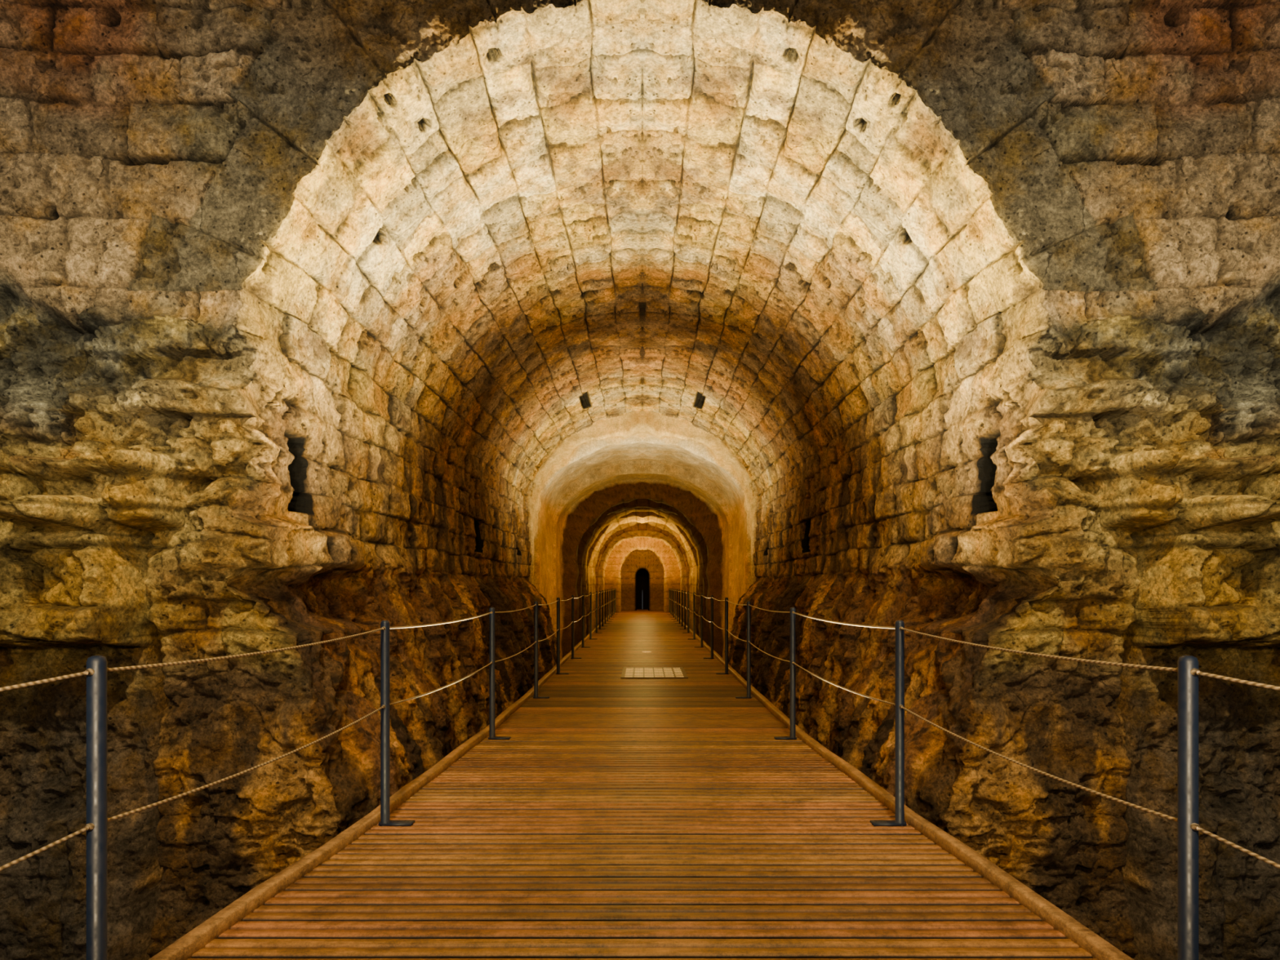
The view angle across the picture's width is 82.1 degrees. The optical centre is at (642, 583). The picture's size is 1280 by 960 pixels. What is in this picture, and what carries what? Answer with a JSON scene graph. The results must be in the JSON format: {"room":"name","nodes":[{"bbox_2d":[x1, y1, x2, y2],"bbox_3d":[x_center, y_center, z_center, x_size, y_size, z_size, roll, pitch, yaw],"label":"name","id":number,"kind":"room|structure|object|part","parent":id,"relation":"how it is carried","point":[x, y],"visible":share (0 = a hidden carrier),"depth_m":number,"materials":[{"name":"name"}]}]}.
{"room":"underground passage","nodes":[
{"label":"underground passage","id":0,"kind":"room"},
{"bbox_2d":[225,283,560,835],"bbox_3d":[-2.145,0.354,9.920,1.227,4.393,11.361,0,0,0],"label":"wall","id":1,"kind":"structure","parent":0,"point":[371,513],"depth_m":6.10,"materials":[{"name":"stone"}]},
{"bbox_2d":[0,0,1279,959],"bbox_3d":[0.000,-1.475,4.239,12.000,8.050,1.296,0,0,0],"label":"wall","id":2,"kind":"structure","parent":0,"point":[150,149],"depth_m":4.46,"materials":[{"name":"stone"}]},
{"bbox_2d":[242,0,1042,496],"bbox_3d":[0.000,-2.784,10.032,4.985,1.927,11.136,0,0,0],"label":"ceiling","id":3,"kind":"structure","parent":0,"point":[545,226],"depth_m":6.09,"materials":[{"name":"stone"}]},
{"bbox_2d":[527,409,757,660],"bbox_3d":[0.000,-0.653,26.976,5.463,6.592,23.148,0,0,0],"label":"wall","id":4,"kind":"structure","parent":0,"point":[642,504],"depth_m":19.90,"materials":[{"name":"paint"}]},
{"bbox_2d":[724,283,1059,834],"bbox_3d":[2.145,0.354,9.920,1.227,4.393,11.361,0,0,0],"label":"wall","id":5,"kind":"structure","parent":0,"point":[913,513],"depth_m":6.09,"materials":[{"name":"stone"}]},
{"bbox_3d":[0.000,2.449,18.000,12.000,0.150,42.000,0,0,0],"label":"floor","id":6,"kind":"structure","parent":0,"visible":0},
{"bbox_2d":[148,608,1133,959],"bbox_3d":[0.001,1.897,17.956,3.848,1.305,38.912,0,0,0],"label":"wooden walkway","id":7,"kind":"object","parent":6,"relation":"on","point":[617,818],"visible":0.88,"depth_m":3.48,"materials":[{"name":"brown wood"}]},
{"bbox_2d":[0,587,618,959],"bbox_3d":[-1.208,0.749,17.112,0.524,1.102,34.649,0,0,1],"label":"railing","id":8,"kind":"object","parent":7,"relation":"on","point":[97,669],"visible":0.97,"depth_m":2.02,"materials":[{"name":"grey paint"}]},
{"bbox_2d":[620,666,688,678],"bbox_3d":[0.165,1.292,10.700,0.930,0.015,1.250,0,0,0],"label":"floor grate","id":9,"kind":"object","parent":7,"relation":"on","point":[628,672],"depth_m":10.62,"materials":[{"name":"brown metal"}]},
{"bbox_3d":[0.165,1.296,10.700,0.830,0.008,1.160,0,0,0],"label":"glass pane","id":10,"kind":"part","parent":9,"relation":"part of","materials":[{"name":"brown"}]},
{"bbox_2d":[666,587,1279,959],"bbox_3d":[1.208,0.749,17.112,0.524,1.102,34.649,0,0,-1],"label":"railing","id":11,"kind":"object","parent":7,"relation":"on","point":[1187,669],"visible":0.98,"depth_m":2.02,"materials":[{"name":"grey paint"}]}
]}

